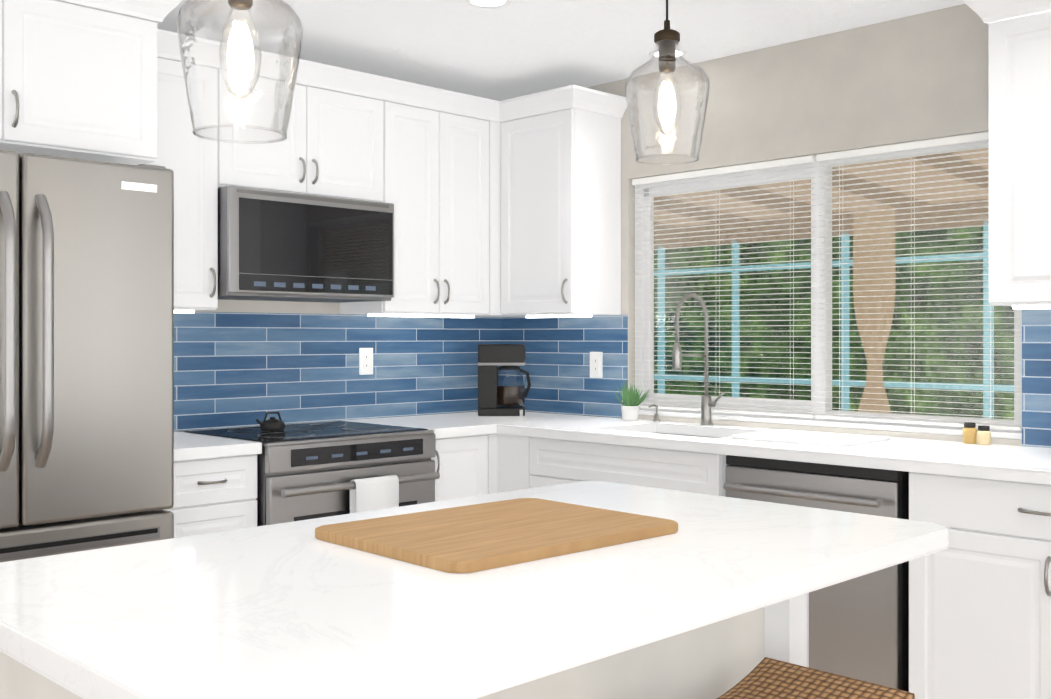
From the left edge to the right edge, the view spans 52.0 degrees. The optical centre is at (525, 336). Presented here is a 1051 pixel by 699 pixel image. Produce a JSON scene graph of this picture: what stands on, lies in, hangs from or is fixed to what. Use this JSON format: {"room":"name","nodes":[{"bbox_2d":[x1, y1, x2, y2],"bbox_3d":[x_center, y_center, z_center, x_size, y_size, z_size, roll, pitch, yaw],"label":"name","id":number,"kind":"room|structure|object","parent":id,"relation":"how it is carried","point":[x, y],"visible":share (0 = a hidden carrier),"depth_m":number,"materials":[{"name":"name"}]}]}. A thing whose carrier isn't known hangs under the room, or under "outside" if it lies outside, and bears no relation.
{"room":"kitchen","nodes":[
{"label":"kitchen","id":0,"kind":"room"},
{"bbox_2d":[177,299,462,431],"bbox_3d":[-1.222,0.056,4.453,3.232,2.456,0.120,0,0,-45],"label":"wall","id":1,"kind":"structure","parent":0,"point":[250,306],"depth_m":4.54,"materials":[{"name":"beige paint"}]},
{"bbox_2d":[0,0,163,165],"bbox_3d":[-1.753,-0.838,3.382,0.958,0.533,0.647,0,0,-45],"label":"upper cabinet","id":2,"kind":"object","parent":1,"relation":"attached to","point":[81,79],"depth_m":3.32,"materials":[{"name":"white wood"}]},
{"bbox_2d":[160,30,223,312],"bbox_3d":[-1.388,-0.603,3.970,0.390,1.003,0.327,0,0,-45],"label":"upper cabinet","id":3,"kind":"object","parent":1,"relation":"attached to","point":[197,164],"depth_m":3.92,"materials":[{"name":"white wood"}]},
{"bbox_2d":[224,60,387,202],"bbox_3d":[-0.978,-0.784,4.377,0.765,0.445,0.327,0,0,-45],"label":"upper cabinet","id":4,"kind":"object","parent":1,"relation":"attached to","point":[335,144],"depth_m":4.28,"materials":[{"name":"white wood"}]},
{"bbox_2d":[218,186,393,302],"bbox_3d":[-0.951,-0.352,4.349,0.761,0.403,0.400,0,0,-45],"label":"microwave","id":5,"kind":"object","parent":4,"relation":"attached to","point":[273,245],"visible":0.94,"depth_m":4.17,"materials":[{"name":"silver metal"}]},
{"bbox_2d":[174,312,501,430],"bbox_3d":[-0.877,0.134,4.703,2.149,0.469,0.008,0,0,-45],"label":"backsplash","id":6,"kind":"structure","parent":1,"relation":"attached to","point":[237,369],"depth_m":4.68,"materials":[{"name":"blue tile"}]},
{"bbox_2d":[359,348,372,374],"bbox_3d":[-0.716,0.109,4.852,0.075,0.120,0.008,0,0,-45],"label":"electrical outlet plate","id":7,"kind":"object","parent":6,"relation":"attached to","point":[365,361],"depth_m":4.85,"materials":[{"name":"white plastic"}]},
{"bbox_2d":[339,92,495,317],"bbox_3d":[-0.492,-0.554,4.860,0.605,0.905,0.327,0,0,-45],"label":"upper cabinet","id":8,"kind":"object","parent":1,"relation":"attached to","point":[442,157],"depth_m":4.75,"materials":[{"name":"white wood"}]},
{"bbox_2d":[496,116,499,316],"bbox_3d":[-0.140,-0.554,5.209,0.387,0.905,0.327,0,0,-45],"label":"upper cabinet","id":9,"kind":"object","parent":1,"relation":"attached to","point":[497,117],"depth_m":4.99,"materials":[{"name":"white wood"}]},
{"bbox_2d":[157,0,964,100],"bbox_3d":[-1.155,-1.199,0.208,9.120,0.066,12.000,0,0,-45],"label":"ceiling","id":10,"kind":"structure","parent":0,"point":[498,50],"depth_m":4.14,"materials":[{"name":"paint"}]},
{"bbox_2d":[176,0,302,143],"bbox_3d":[-0.407,-0.729,1.541,0.175,0.884,0.175,0,0,-45],"label":"pendant light","id":11,"kind":"object","parent":10,"relation":"hanging from","point":[240,51],"visible":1,"depth_m":1.53,"materials":[{"name":"clear glass"}]},
{"bbox_2d":[625,0,709,164],"bbox_3d":[0.294,-0.769,2.237,0.175,0.805,0.175,0,0,-45],"label":"pendant light","id":12,"kind":"object","parent":10,"relation":"hanging from","point":[666,39],"visible":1,"depth_m":2.22,"materials":[{"name":"clear glass"}]},
{"bbox_2d":[539,4,1021,445],"bbox_3d":[3.095,0.056,2.314,0.120,2.456,9.000,0,0,-45],"label":"wall","id":13,"kind":"structure","parent":0,"point":[917,77],"depth_m":4.19,"materials":[{"name":"beige paint"}]},
{"bbox_2d":[496,85,623,317],"bbox_3d":[0.158,-0.589,4.952,0.326,0.975,0.455,0,0,-45],"label":"upper cabinet","id":14,"kind":"object","parent":13,"relation":"attached to","point":[511,207],"depth_m":4.81,"materials":[{"name":"white wood"}]},
{"bbox_2d":[502,315,627,417],"bbox_3d":[0.181,0.134,5.156,0.008,0.469,0.790,0,0,-45],"label":"backsplash","id":15,"kind":"structure","parent":13,"relation":"attached to","point":[558,350],"depth_m":5.11,"materials":[{"name":"blue tile"}]},
{"bbox_2d":[590,352,601,377],"bbox_3d":[0.327,0.129,4.998,0.008,0.120,0.075,0,0,-45],"label":"electrical outlet plate","id":16,"kind":"object","parent":15,"relation":"attached to","point":[595,357],"depth_m":4.99,"materials":[{"name":"white plastic"}]},
{"bbox_2d":[635,141,1021,438],"bbox_3d":[1.107,-0.183,4.299,0.094,1.062,1.726,0,0,-45],"label":"window","id":17,"kind":"structure","parent":13,"relation":"in","point":[641,324],"depth_m":4.26,"materials":[{"name":"white"}]},
{"bbox_2d":[632,132,1021,430],"bbox_3d":[1.089,-0.197,4.280,0.037,1.032,1.705,0,0,-45],"label":"window blinds","id":18,"kind":"object","parent":17,"relation":"attached to","point":[925,144],"visible":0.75,"depth_m":4.19,"materials":[{"name":"white plastic"}]},
{"bbox_2d":[962,0,1050,309],"bbox_3d":[1.824,-0.583,3.235,0.381,0.988,0.876,0,0,-45],"label":"upper cabinet","id":19,"kind":"object","parent":13,"relation":"attached to","point":[1019,154],"visible":1,"depth_m":3.34,"materials":[{"name":"white wood"}]},
{"bbox_2d":[1022,309,1050,447],"bbox_3d":[1.953,0.134,3.370,0.010,0.469,0.779,0,0,-45],"label":"backsplash","id":20,"kind":"structure","parent":13,"relation":"attached to","point":[1036,323],"depth_m":3.61,"materials":[{"name":"blue tile"}]},
{"bbox_2d":[853,207,895,412],"bbox_3d":[2.485,0.194,7.668,0.062,2.220,0.340,0,0,-45],"label":"curtain","id":21,"kind":"object","parent":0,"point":[871,374],"depth_m":7.67,"materials":[{"name":"fabric"}]},
{"bbox_3d":[-1.155,1.314,0.207,9.120,0.060,12.000,0,0,-45],"label":"floor","id":22,"kind":"structure","parent":0,"visible":0},
{"bbox_2d":[0,149,173,561],"bbox_3d":[-1.666,0.378,3.264,0.909,1.812,0.902,0,0,-45],"label":"fridge","id":23,"kind":"object","parent":22,"relation":"on","point":[86,354],"visible":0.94,"depth_m":3.12,"materials":[{"name":"silver metal"}]},
{"bbox_2d":[163,454,256,537],"bbox_3d":[-1.267,0.847,3.868,0.359,0.874,0.640,0,0,-45],"label":"base cabinet","id":24,"kind":"object","parent":22,"relation":"on","point":[214,495],"visible":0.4,"depth_m":3.67,"materials":[{"name":"white wood"}]},
{"bbox_2d":[174,431,261,460],"bbox_3d":[-1.271,0.389,3.871,0.358,0.040,0.632,0,0,-45],"label":"countertop","id":25,"kind":"structure","parent":24,"relation":"on","point":[187,446],"depth_m":3.70,"materials":[{"name":"white stone"}]},
{"bbox_2d":[183,421,439,526],"bbox_3d":[-0.836,0.825,4.237,0.760,0.918,0.718,0,0,-45],"label":"range","id":26,"kind":"object","parent":22,"relation":"on","point":[307,471],"visible":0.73,"depth_m":3.98,"materials":[{"name":"silver metal"}]},
{"bbox_2d":[256,412,284,430],"bbox_3d":[-1.004,0.331,4.234,0.124,0.072,0.098,0,0,-45],"label":"kettle","id":27,"kind":"object","parent":26,"relation":"on","point":[272,423],"visible":1,"depth_m":4.21,"materials":[{"name":"black metal"}]},
{"bbox_2d":[350,475,398,512],"bbox_3d":[-0.563,0.689,4.022,0.195,0.331,0.042,0,0,-45],"label":"towel","id":28,"kind":"object","parent":26,"relation":"hanging from","point":[373,493],"visible":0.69,"depth_m":4.00,"materials":[{"name":"white fabric"}]},
{"bbox_2d":[0,593,808,698],"bbox_3d":[-0.155,0.847,1.993,1.547,0.874,0.649,0,0,-45],"label":"kitchen island","id":29,"kind":"object","parent":22,"relation":"on","point":[705,663],"depth_m":2.10,"materials":[{"name":"paint"}]},
{"bbox_2d":[0,481,948,698],"bbox_3d":[-0.055,0.388,1.891,1.579,0.040,0.952,0,0,-45],"label":"island countertop","id":30,"kind":"structure","parent":29,"relation":"on","point":[274,611],"depth_m":1.53,"materials":[{"name":"white stone"}]},
{"bbox_2d":[315,498,677,572],"bbox_3d":[-0.049,0.359,2.010,0.563,0.019,0.447,0,0,-45],"label":"cutting board","id":31,"kind":"object","parent":30,"relation":"on","point":[478,537],"visible":1,"depth_m":1.94,"materials":[{"name":"brown wood"}]},
{"bbox_2d":[431,433,726,501],"bbox_3d":[0.353,0.847,4.287,0.986,0.874,1.155,0,0,-45],"label":"base cabinet","id":32,"kind":"object","parent":22,"relation":"on","point":[473,465],"visible":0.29,"depth_m":3.87,"materials":[{"name":"white wood"}]},
{"bbox_2d":[342,416,493,438],"bbox_3d":[-0.474,0.389,4.662,0.338,0.040,0.632,0,0,-45],"label":"countertop","id":33,"kind":"structure","parent":32,"relation":"on","point":[443,426],"depth_m":4.60,"materials":[{"name":"white stone"}]},
{"bbox_2d":[418,412,1050,484],"bbox_3d":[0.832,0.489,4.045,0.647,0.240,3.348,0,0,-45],"label":"countertop","id":34,"kind":"structure","parent":32,"relation":"on","point":[1026,464],"depth_m":3.67,"materials":[{"name":"white stone"}]},
{"bbox_2d":[478,344,530,415],"bbox_3d":[-0.098,0.201,5.114,0.248,0.335,0.200,0,0,0],"label":"coffee maker","id":35,"kind":"object","parent":34,"relation":"on","point":[492,395],"visible":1,"depth_m":5.02,"materials":[{"name":"black plastic"}]},
{"bbox_2d":[614,381,649,420],"bbox_3d":[0.469,0.280,4.764,0.146,0.177,0.149,0,0,-45],"label":"plant pot","id":36,"kind":"object","parent":34,"relation":"on","point":[632,400],"visible":1,"depth_m":4.75,"materials":[{"name":"white"}]},
{"bbox_2d":[648,404,660,421],"bbox_3d":[0.559,0.330,4.685,0.074,0.077,0.036,0,0,-45],"label":"soap dispenser","id":37,"kind":"object","parent":34,"relation":"on","point":[656,417],"visible":1,"depth_m":4.69,"materials":[{"name":"silver metal"}]},
{"bbox_2d":[672,293,724,425],"bbox_3d":[0.713,0.092,4.405,0.247,0.553,0.131,0,0,-45],"label":"faucet","id":38,"kind":"object","parent":34,"relation":"on","point":[707,403],"visible":1,"depth_m":4.47,"materials":[{"name":"silver metal"}]},
{"bbox_2d":[732,429,889,446],"bbox_3d":[1.026,0.362,3.887,0.350,0.012,0.450,0,0,-45],"label":"drying mat","id":39,"kind":"object","parent":34,"relation":"on","point":[816,438],"visible":1,"depth_m":3.82,"materials":[{"name":"white"}]},
{"bbox_2d":[963,422,990,444],"bbox_3d":[1.554,0.333,3.714,0.046,0.072,0.096,0,0,-39],"label":"spice jars","id":40,"kind":"object","parent":34,"relation":"on","point":[973,435],"visible":1,"depth_m":3.71,"materials":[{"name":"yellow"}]},
{"bbox_2d":[723,455,908,691],"bbox_3d":[1.114,0.849,3.735,0.670,0.871,0.634,0,0,-45],"label":"dishwasher","id":41,"kind":"object","parent":22,"relation":"on","point":[859,628],"visible":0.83,"depth_m":3.42,"materials":[{"name":"silver metal"}]},
{"bbox_2d":[717,657,914,698],"bbox_3d":[0.425,0.962,1.881,0.478,0.646,0.325,0,0,-45],"label":"stool","id":42,"kind":"object","parent":22,"relation":"on","point":[767,678],"visible":1,"depth_m":2.02,"materials":[{"name":"wicker"}]},
{"bbox_2d":[909,472,1050,698],"bbox_3d":[1.691,0.847,3.184,0.640,0.874,0.905,0,0,-45],"label":"base cabinet","id":43,"kind":"object","parent":22,"relation":"on","point":[980,607],"visible":0.92,"depth_m":3.14,"materials":[{"name":"white wood"}]},
{"label":"outside","id":44,"kind":"structure","parent":0,"visible":0},
{"bbox_2d":[654,148,1013,419],"bbox_3d":[3.821,-1.216,6.557,6.870,7.000,20.000,0,0,-45],"label":"garden","id":45,"kind":"object","parent":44,"point":[944,400],"depth_m":10.18,"materials":[{"name":"green plant"}]}
]}

